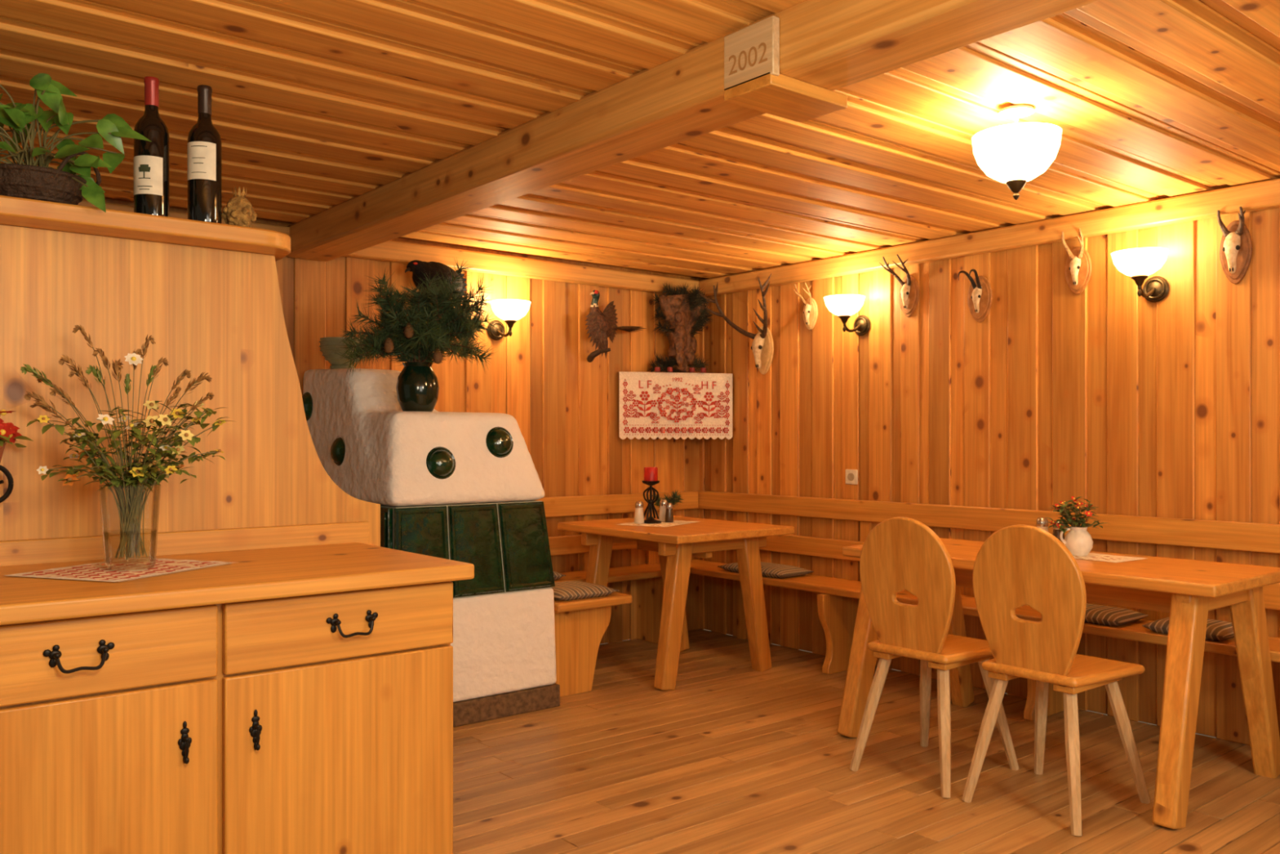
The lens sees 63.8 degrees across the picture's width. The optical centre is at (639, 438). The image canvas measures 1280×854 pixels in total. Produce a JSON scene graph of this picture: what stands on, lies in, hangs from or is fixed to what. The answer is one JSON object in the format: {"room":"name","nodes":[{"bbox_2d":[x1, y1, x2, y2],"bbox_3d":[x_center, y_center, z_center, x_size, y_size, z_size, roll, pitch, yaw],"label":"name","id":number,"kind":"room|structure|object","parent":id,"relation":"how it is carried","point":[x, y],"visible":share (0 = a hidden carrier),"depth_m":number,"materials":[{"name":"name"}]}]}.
{"room":"rustic tavern dining room","nodes":[
{"label":"rustic tavern dining room","id":0,"kind":"room"},
{"bbox_2d":[0,224,380,546],"bbox_3d":[-1.768,0.345,2.275,2.535,1.710,0.040,0,0,-39],"label":"wall","id":1,"kind":"structure","parent":0,"point":[218,313],"depth_m":2.68,"materials":[{"name":"brown wood"}]},
{"bbox_2d":[0,409,32,502],"bbox_3d":[-1.529,0.056,2.355,0.227,0.248,0.162,0,0,-39],"label":"wall planter","id":2,"kind":"object","parent":1,"relation":"attached to","point":[9,433],"visible":1,"depth_m":2.38,"materials":[{"name":"black metal"}]},
{"bbox_2d":[0,195,290,262],"bbox_3d":[-1.879,-0.533,2.200,2.270,0.045,0.315,0,0,-39],"label":"wall shelf","id":3,"kind":"object","parent":1,"relation":"on","point":[14,211],"visible":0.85,"depth_m":2.55,"materials":[{"name":"brown wood"}]},
{"bbox_2d":[0,73,151,212],"bbox_3d":[-1.463,-0.702,2.458,0.544,0.332,0.289,0,0,-16],"label":"potted plant","id":4,"kind":"object","parent":3,"relation":"on","point":[36,180],"visible":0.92,"depth_m":2.44,"materials":[{"name":"green plant"}]},
{"bbox_2d":[133,75,169,217],"bbox_3d":[-1.246,-0.738,2.622,0.083,0.364,0.083,0,0,-39],"label":"wine bottle","id":5,"kind":"object","parent":3,"relation":"on","point":[151,160],"visible":0.84,"depth_m":2.59,"materials":[{"name":"glass"}]},
{"bbox_2d":[138,164,150,178],"bbox_3d":[-1.245,-0.671,2.582,0.029,0.035,0.003,0,0,-1],"label":"print","id":6,"kind":"object","parent":5,"relation":"on","point":[144,169],"depth_m":2.58},
{"bbox_2d":[186,84,222,223],"bbox_3d":[-1.137,-0.738,2.685,0.083,0.364,0.083,0,0,-39],"label":"wine bottle","id":7,"kind":"object","parent":3,"relation":"on","point":[204,145],"visible":0.81,"depth_m":2.65,"materials":[{"name":"glass"}]},
{"bbox_2d":[222,186,257,226],"bbox_3d":[-1.068,-0.613,2.742,0.083,0.116,0.079,0,0,28],"label":"ornament","id":8,"kind":"object","parent":3,"relation":"on","point":[238,211],"visible":0.91,"depth_m":2.72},
{"bbox_2d":[82,195,699,644],"bbox_3d":[-1.956,0.085,4.630,6.020,2.230,0.072,0,0,-39],"label":"wall","id":9,"kind":"structure","parent":0,"point":[565,406],"depth_m":5.79,"materials":[{"name":"brown wood"}]},
{"bbox_2d":[77,200,702,297],"bbox_3d":[-1.926,-0.935,4.567,5.988,0.101,0.062,0,0,-39],"label":"trim","id":10,"kind":"structure","parent":9,"relation":"attached to","point":[396,251],"depth_m":5.51,"materials":[{"name":"brown wood"}]},
{"bbox_2d":[404,260,467,297],"bbox_3d":[-1.029,-0.788,5.185,0.236,0.205,0.346,0,0,7],"label":"mounted grouse","id":11,"kind":"object","parent":9,"relation":"attached to","point":[418,268],"visible":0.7,"depth_m":5.09,"materials":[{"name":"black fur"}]},
{"bbox_2d":[487,298,530,340],"bbox_3d":[-0.697,-0.626,5.443,0.216,0.193,0.258,0,0,-39],"label":"wall lamp","id":12,"kind":"object","parent":9,"relation":"attached to","point":[510,310],"visible":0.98,"depth_m":5.38,"materials":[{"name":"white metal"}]},
{"bbox_2d":[584,289,645,362],"bbox_3d":[-0.149,-0.642,5.965,0.489,0.403,0.159,0,0,-39],"label":"mounted pheasant","id":13,"kind":"object","parent":9,"relation":"attached to","point":[602,326],"visible":1,"depth_m":5.84,"materials":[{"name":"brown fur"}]},
{"bbox_2d":[287,0,1100,261],"bbox_3d":[0.405,-0.924,2.446,0.210,0.148,6.280,0,0,-39],"label":"beam","id":14,"kind":"structure","parent":9,"relation":"attached to","point":[832,45],"depth_m":2.79,"materials":[{"name":"brown wood"}]},
{"bbox_2d":[724,15,847,122],"bbox_3d":[0.360,-0.896,2.513,0.275,0.157,0.164,0,0,-39],"label":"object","id":15,"kind":"object","parent":14,"relation":"attached to","point":[753,78],"visible":1,"depth_m":2.45,"materials":[{"name":"brown wood"}]},
{"bbox_3d":[0.214,-0.324,6.150,0.643,0.147,0.289,0,0,-39],"label":"corner shelf","id":16,"kind":"object","parent":9,"relation":"attached to","visible":0},
{"bbox_2d":[654,366,660,371],"bbox_3d":[0.103,-0.412,6.083,0.034,0.028,0.034,0,0,-39],"label":"tea light","id":17,"kind":"object","parent":16,"relation":"on","point":[657,368],"visible":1,"depth_m":6.07,"materials":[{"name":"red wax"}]},
{"bbox_2d":[666,367,672,372],"bbox_3d":[0.178,-0.412,6.102,0.034,0.028,0.034,0,0,-39],"label":"tea light","id":18,"kind":"object","parent":16,"relation":"on","point":[668,369],"visible":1,"depth_m":6.09,"materials":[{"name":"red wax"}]},
{"bbox_2d":[619,371,732,439],"bbox_3d":[0.215,-0.196,6.151,0.707,0.399,0.051,0,0,-15],"label":"embroidered cloth","id":19,"kind":"object","parent":16,"relation":"hanging from","point":[661,405],"visible":1,"depth_m":6.13,"materials":[{"name":"white fabric"}]},
{"bbox_2d":[648,281,714,373],"bbox_3d":[0.250,-0.665,6.203,0.442,0.599,0.150,0,0,-15],"label":"pine garland","id":20,"kind":"object","parent":16,"relation":"on","point":[698,326],"visible":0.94,"depth_m":6.19,"materials":[{"name":"green plant"}]},
{"bbox_2d":[658,293,705,373],"bbox_3d":[0.255,-0.628,6.217,0.299,0.505,0.141,0,0,-39],"label":"carving","id":21,"kind":"object","parent":16,"relation":"on","point":[682,346],"visible":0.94,"depth_m":6.16,"materials":[{"name":"brown wood"}]},
{"bbox_2d":[689,367,695,372],"bbox_3d":[0.312,-0.412,6.134,0.034,0.028,0.034,0,0,-39],"label":"tea light","id":22,"kind":"object","parent":16,"relation":"on","point":[691,369],"visible":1,"depth_m":6.12,"materials":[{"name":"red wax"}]},
{"bbox_2d":[700,367,706,372],"bbox_3d":[0.379,-0.412,6.150,0.034,0.028,0.034,0,0,-39],"label":"tea light","id":23,"kind":"object","parent":16,"relation":"on","point":[703,369],"visible":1,"depth_m":6.14,"materials":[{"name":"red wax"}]},
{"bbox_2d":[0,0,1279,278],"bbox_3d":[0.054,-1.024,2.228,6.100,0.073,6.415,0,0,-39],"label":"ceiling","id":24,"kind":"structure","parent":0,"point":[317,105],"depth_m":3.09,"materials":[{"name":"brown wood"}]},
{"bbox_2d":[971,105,1062,199],"bbox_3d":[1.131,-0.853,3.091,0.256,0.270,0.256,0,0,-39],"label":"ceiling lamp","id":25,"kind":"object","parent":24,"relation":"attached to","point":[1013,154],"visible":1,"depth_m":3.02,"materials":[{"name":"glass"}]},
{"bbox_2d":[453,628,1279,853],"bbox_3d":[0.042,1.215,2.163,5.998,0.030,6.297,0,0,-39],"label":"floor","id":26,"kind":"structure","parent":0,"point":[735,758],"depth_m":3.64,"materials":[{"name":"brown wood"}]},
{"bbox_2d":[0,581,453,853],"bbox_3d":[-1.054,0.769,2.360,1.090,0.862,0.649,0,0,-39],"label":"base cabinet","id":27,"kind":"object","parent":26,"relation":"on","point":[322,723],"visible":0.99,"depth_m":2.15,"materials":[{"name":"brown wood"}]},
{"bbox_2d":[0,520,474,625],"bbox_3d":[-1.057,0.290,2.380,1.210,0.095,0.694,0,0,-39],"label":"countertop","id":28,"kind":"structure","parent":27,"relation":"on","point":[274,562],"depth_m":2.39,"materials":[{"name":"brown wood"}]},
{"bbox_2d":[5,557,235,582],"bbox_3d":[-1.174,0.298,2.365,0.325,0.002,0.374,0,0,19],"label":"mat","id":29,"kind":"object","parent":28,"relation":"on","point":[96,571],"visible":0.86,"depth_m":2.32,"materials":[{"name":"beige fabric"}]},
{"bbox_2d":[98,484,160,570],"bbox_3d":[-1.171,0.201,2.361,0.128,0.190,0.128,0,0,-39],"label":"glass vase","id":30,"kind":"object","parent":29,"relation":"on","point":[157,488],"visible":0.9,"depth_m":2.35,"materials":[{"name":"glass"}]},
{"bbox_2d":[19,324,231,559],"bbox_3d":[-1.169,0.004,2.359,0.441,0.541,0.338,0,0,-29],"label":"bouquet","id":31,"kind":"object","parent":30,"relation":"in","point":[144,474],"visible":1,"depth_m":2.35,"materials":[{"name":"green plant"}]},
{"bbox_2d":[302,368,559,727],"bbox_3d":[-0.987,0.436,4.708,0.858,1.528,1.006,0,0,-39],"label":"stove","id":32,"kind":"object","parent":26,"relation":"on","point":[460,486],"visible":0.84,"depth_m":4.38,"materials":[{"name":"white stone"}]},
{"bbox_2d":[319,337,364,368],"bbox_3d":[-1.376,-0.391,4.749,0.203,0.140,0.203,0,0,-39],"label":"stoneware bowl","id":33,"kind":"object","parent":32,"relation":"on","point":[330,346],"visible":0.54,"depth_m":4.67,"materials":[{"name":"green ceramic"}]},
{"bbox_2d":[395,361,439,411],"bbox_3d":[-0.941,-0.218,4.349,0.180,0.205,0.180,0,0,-39],"label":"vase","id":34,"kind":"object","parent":32,"relation":"on","point":[417,387],"visible":0.87,"depth_m":4.29,"materials":[{"name":"ceramic"}]},
{"bbox_2d":[337,257,501,379],"bbox_3d":[-0.924,-0.509,4.337,0.674,0.546,0.464,0,0,-1],"label":"evergreen branches","id":35,"kind":"object","parent":34,"relation":"in","point":[424,335],"visible":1,"depth_m":4.26,"materials":[{"name":"green plant"}]},
{"bbox_2d":[302,368,544,506],"bbox_3d":[-1.011,-0.027,4.697,0.749,0.602,0.988,0,0,-39],"label":"stove top","id":36,"kind":"object","parent":32,"relation":"in","point":[387,455],"depth_m":4.36,"materials":[{"name":"white paint"}]},
{"bbox_2d":[554,581,631,697],"bbox_3d":[-0.400,0.974,5.035,0.435,0.452,0.630,0,0,-39],"label":"bench","id":37,"kind":"object","parent":26,"relation":"on","point":[580,624],"visible":0.7,"depth_m":4.83,"materials":[{"name":"brown wood"}]},
{"bbox_2d":[551,580,618,600],"bbox_3d":[-0.339,0.722,4.924,0.340,0.052,0.340,0,0,-39],"label":"seat cushion","id":38,"kind":"object","parent":37,"relation":"on","point":[569,590],"visible":0.75,"depth_m":4.82,"materials":[{"name":"beige fabric"}]},
{"bbox_2d":[534,490,697,644],"bbox_3d":[-0.223,0.762,5.803,1.670,0.875,0.325,0,0,-39],"label":"bench","id":39,"kind":"object","parent":26,"relation":"on","point":[650,590],"visible":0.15,"depth_m":5.97,"materials":[{"name":"brown wood"}]},
{"bbox_2d":[553,571,565,580],"bbox_3d":[-0.611,0.727,5.464,0.360,0.052,0.240,0,0,-39],"label":"seat cushion","id":40,"kind":"object","parent":39,"relation":"on","point":[557,575],"visible":0.04,"depth_m":5.46,"materials":[{"name":"beige fabric"}]},
{"bbox_2d":[557,515,794,690],"bbox_3d":[0.173,0.827,5.380,0.800,0.758,0.980,0,0,-39],"label":"dining table","id":41,"kind":"object","parent":26,"relation":"on","point":[675,546],"visible":0.84,"depth_m":5.21,"materials":[{"name":"brown wood"}]},
{"bbox_2d":[615,519,697,527],"bbox_3d":[0.099,0.447,5.449,0.300,0.002,0.400,0,0,31],"label":"table runner","id":42,"kind":"object","parent":41,"relation":"on","point":[664,524],"visible":0.79,"depth_m":5.40,"materials":[{"name":"beige fabric"}]},
{"bbox_2d":[634,501,644,523],"bbox_3d":[-0.004,0.386,5.416,0.055,0.118,0.055,0,0,-39],"label":"salt shaker","id":43,"kind":"object","parent":42,"relation":"on","point":[639,515],"visible":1,"depth_m":5.40,"materials":[{"name":"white glass"}]},
{"bbox_2d":[642,480,661,523],"bbox_3d":[0.058,0.334,5.467,0.114,0.222,0.114,0,0,-39],"label":"candle holder","id":44,"kind":"object","parent":42,"relation":"on","point":[651,507],"visible":0.95,"depth_m":5.45,"materials":[{"name":"black metal"}]},
{"bbox_2d":[644,466,657,480],"bbox_3d":[0.058,0.191,5.467,0.074,0.080,0.074,0,0,-39],"label":"pillar candle","id":45,"kind":"object","parent":44,"relation":"on","point":[651,473],"visible":0.87,"depth_m":5.43,"materials":[{"name":"red wax"}]},
{"bbox_2d":[658,499,667,521],"bbox_3d":[0.128,0.386,5.563,0.055,0.118,0.055,0,0,-39],"label":"salt shaker","id":46,"kind":"object","parent":42,"relation":"on","point":[663,503],"visible":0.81,"depth_m":5.54,"materials":[{"name":"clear glass"}]},
{"bbox_2d":[658,505,666,521],"bbox_3d":[0.128,0.403,5.563,0.055,0.082,0.055,0,0,-39],"label":"jar","id":47,"kind":"object","parent":46,"relation":"on","point":[662,508],"depth_m":5.54,"materials":[{"name":"glass"}]},
{"bbox_2d":[664,502,673,522],"bbox_3d":[0.157,0.393,5.496,0.048,0.103,0.048,0,0,-39],"label":"salt shaker","id":48,"kind":"object","parent":42,"relation":"on","point":[668,513],"visible":1,"depth_m":5.48,"materials":[{"name":"glass"}]},
{"bbox_2d":[648,487,684,507],"bbox_3d":[0.149,0.360,5.743,0.221,0.176,0.217,0,0,-39],"label":"pine sprig","id":49,"kind":"object","parent":41,"relation":"on","point":[669,500],"visible":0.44,"depth_m":5.72,"materials":[{"name":"green plant"}]},
{"bbox_2d":[849,516,1018,797],"bbox_3d":[1.068,0.739,3.729,0.480,0.931,0.416,0,0,-41],"label":"wooden chair","id":50,"kind":"object","parent":26,"relation":"on","point":[899,554],"visible":0.96,"depth_m":3.61,"materials":[{"name":"brown wood"}]},
{"bbox_2d":[690,490,1279,720],"bbox_3d":[1.873,0.762,4.347,0.377,0.875,5.170,0,0,-39],"label":"bench","id":51,"kind":"object","parent":26,"relation":"on","point":[837,601],"visible":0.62,"depth_m":5.06,"materials":[{"name":"brown wood"}]},
{"bbox_2d":[717,561,813,577],"bbox_3d":[0.699,0.727,5.757,0.250,0.052,0.500,0,0,-39],"label":"seat cushion","id":52,"kind":"object","parent":51,"relation":"on","point":[768,569],"visible":0.73,"depth_m":5.61,"materials":[{"name":"fabric"}]},
{"bbox_2d":[1084,603,1148,626],"bbox_3d":[1.893,0.727,4.293,0.250,0.052,0.340,0,0,-39],"label":"seat cushion","id":53,"kind":"object","parent":51,"relation":"on","point":[1095,614],"visible":0.62,"depth_m":4.18,"materials":[{"name":"beige fabric"}]},
{"bbox_2d":[1142,617,1234,640],"bbox_3d":[2.152,0.727,3.975,0.250,0.052,0.300,0,0,-39],"label":"seat cushion","id":54,"kind":"object","parent":51,"relation":"on","point":[1216,630],"visible":0.44,"depth_m":3.88,"materials":[{"name":"beige fabric"}]},
{"bbox_2d":[961,524,1150,835],"bbox_3d":[1.376,0.739,3.400,0.480,0.931,0.416,0,0,-39],"label":"wooden chair","id":55,"kind":"object","parent":26,"relation":"on","point":[1017,566],"visible":1,"depth_m":3.29,"materials":[{"name":"brown wood"}]},
{"bbox_2d":[836,537,1279,829],"bbox_3d":[1.549,0.829,3.915,0.878,0.761,1.460,0,0,-39],"label":"dining table","id":56,"kind":"object","parent":26,"relation":"on","point":[1187,589],"visible":0.62,"depth_m":3.56,"materials":[{"name":"brown wood"}]},
{"bbox_2d":[1035,516,1048,532],"bbox_3d":[1.651,0.384,4.218,0.059,0.127,0.059,0,0,-39],"label":"salt shaker","id":57,"kind":"object","parent":56,"relation":"on","point":[1040,522],"visible":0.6,"depth_m":4.20,"materials":[{"name":"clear glass"}]},
{"bbox_2d":[1036,525,1048,532],"bbox_3d":[1.651,0.403,4.218,0.059,0.089,0.059,0,0,-39],"label":"jar","id":58,"kind":"object","parent":57,"relation":"on","point":[1045,527],"depth_m":4.20,"materials":[{"name":"clear glass"}]},
{"bbox_2d":[1072,552,1146,562],"bbox_3d":[1.681,0.447,3.952,0.220,0.002,0.440,0,0,-35],"label":"table runner","id":59,"kind":"object","parent":56,"relation":"on","point":[1091,556],"visible":0.38,"depth_m":3.85,"materials":[{"name":"beige fabric"}]},
{"bbox_2d":[1052,520,1064,543],"bbox_3d":[1.676,0.386,4.115,0.055,0.118,0.055,0,0,-39],"label":"salt shaker","id":60,"kind":"object","parent":59,"relation":"on","point":[1056,532],"visible":0.23,"depth_m":4.10,"materials":[{"name":"glass"}]},
{"bbox_2d":[1052,528,1064,543],"bbox_3d":[1.676,0.403,4.115,0.055,0.082,0.055,0,0,-39],"label":"jar","id":61,"kind":"object","parent":60,"relation":"on","point":[1056,532],"depth_m":4.10,"materials":[{"name":"clear glass"}]},
{"bbox_2d":[1059,525,1093,555],"bbox_3d":[1.675,0.391,3.934,0.116,0.108,0.104,0,0,-39],"label":"jug","id":62,"kind":"object","parent":59,"relation":"on","point":[1077,540],"visible":0.95,"depth_m":3.90,"materials":[{"name":"ceramic"}]},
{"bbox_2d":[1044,496,1110,533],"bbox_3d":[1.666,0.311,3.942,0.190,0.177,0.217,0,0,-39],"label":"posy","id":63,"kind":"object","parent":62,"relation":"in","point":[1066,513],"visible":0.97,"depth_m":3.93,"materials":[{"name":"green plant"}]},
{"bbox_2d":[699,177,1279,745],"bbox_3d":[2.366,0.085,4.098,0.072,2.230,6.360,0,0,-39],"label":"wall","id":64,"kind":"structure","parent":0,"point":[1113,397],"depth_m":4.75,"materials":[{"name":"brown wood"}]},
{"bbox_2d":[698,272,773,374],"bbox_3d":[0.624,-0.654,5.954,0.281,0.553,0.582,0,0,-39],"label":"trophy","id":65,"kind":"object","parent":64,"relation":"attached to","point":[762,345],"visible":1,"depth_m":6.00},
{"bbox_2d":[793,282,817,329],"bbox_3d":[0.917,-0.737,5.729,0.111,0.254,0.106,0,0,-39],"label":"trophy","id":66,"kind":"object","parent":64,"relation":"attached to","point":[810,313],"visible":1,"depth_m":5.73,"materials":[{"name":"brown wood"}]},
{"bbox_2d":[823,293,870,335],"bbox_3d":[1.088,-0.646,5.404,0.258,0.193,0.216,0,0,-39],"label":"wall lamp","id":67,"kind":"object","parent":64,"relation":"attached to","point":[843,306],"visible":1,"depth_m":5.34,"materials":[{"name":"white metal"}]},
{"bbox_2d":[845,469,857,484],"bbox_3d":[1.138,0.205,5.535,0.014,0.080,0.080,0,0,-39],"label":"wall socket","id":68,"kind":"object","parent":64,"relation":"attached to","point":[851,475],"visible":1,"depth_m":5.53,"materials":[{"name":"plastic"}]},
{"bbox_2d":[880,253,919,316],"bbox_3d":[1.302,-0.771,5.191,0.194,0.298,0.124,0,0,-39],"label":"trophy","id":69,"kind":"object","parent":64,"relation":"attached to","point":[908,289],"visible":1,"depth_m":5.22,"materials":[{"name":"brown wood"}]},
{"bbox_2d":[957,269,992,322],"bbox_3d":[1.581,-0.679,4.890,0.143,0.243,0.130,0,0,-39],"label":"trophy","id":70,"kind":"object","parent":64,"relation":"attached to","point":[980,298],"visible":1,"depth_m":4.90,"materials":[{"name":"brown wood"}]},
{"bbox_2d":[699,177,1279,297],"bbox_3d":[2.357,-0.935,4.003,0.062,0.101,6.225,0,0,-39],"label":"trim","id":71,"kind":"structure","parent":64,"relation":"attached to","point":[1262,195],"depth_m":4.68,"materials":[{"name":"brown wood"}]},
{"bbox_2d":[1062,228,1092,294],"bbox_3d":[1.914,-0.778,4.529,0.083,0.277,0.121,0,0,-39],"label":"trophy","id":72,"kind":"object","parent":64,"relation":"attached to","point":[1078,266],"visible":1,"depth_m":4.53,"materials":[{"name":"brown wood"}]},
{"bbox_2d":[1111,247,1168,302],"bbox_3d":[2.058,-0.666,4.214,0.258,0.193,0.216,0,0,-39],"label":"wall lamp","id":73,"kind":"object","parent":64,"relation":"attached to","point":[1140,263],"visible":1,"depth_m":4.17,"materials":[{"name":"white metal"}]},
{"bbox_2d":[1217,206,1252,284],"bbox_3d":[2.323,-0.755,4.030,0.079,0.290,0.118,0,0,-39],"label":"trophy","id":74,"kind":"object","parent":64,"relation":"attached to","point":[1236,243],"visible":1,"depth_m":4.02,"materials":[{"name":"brown wood"}]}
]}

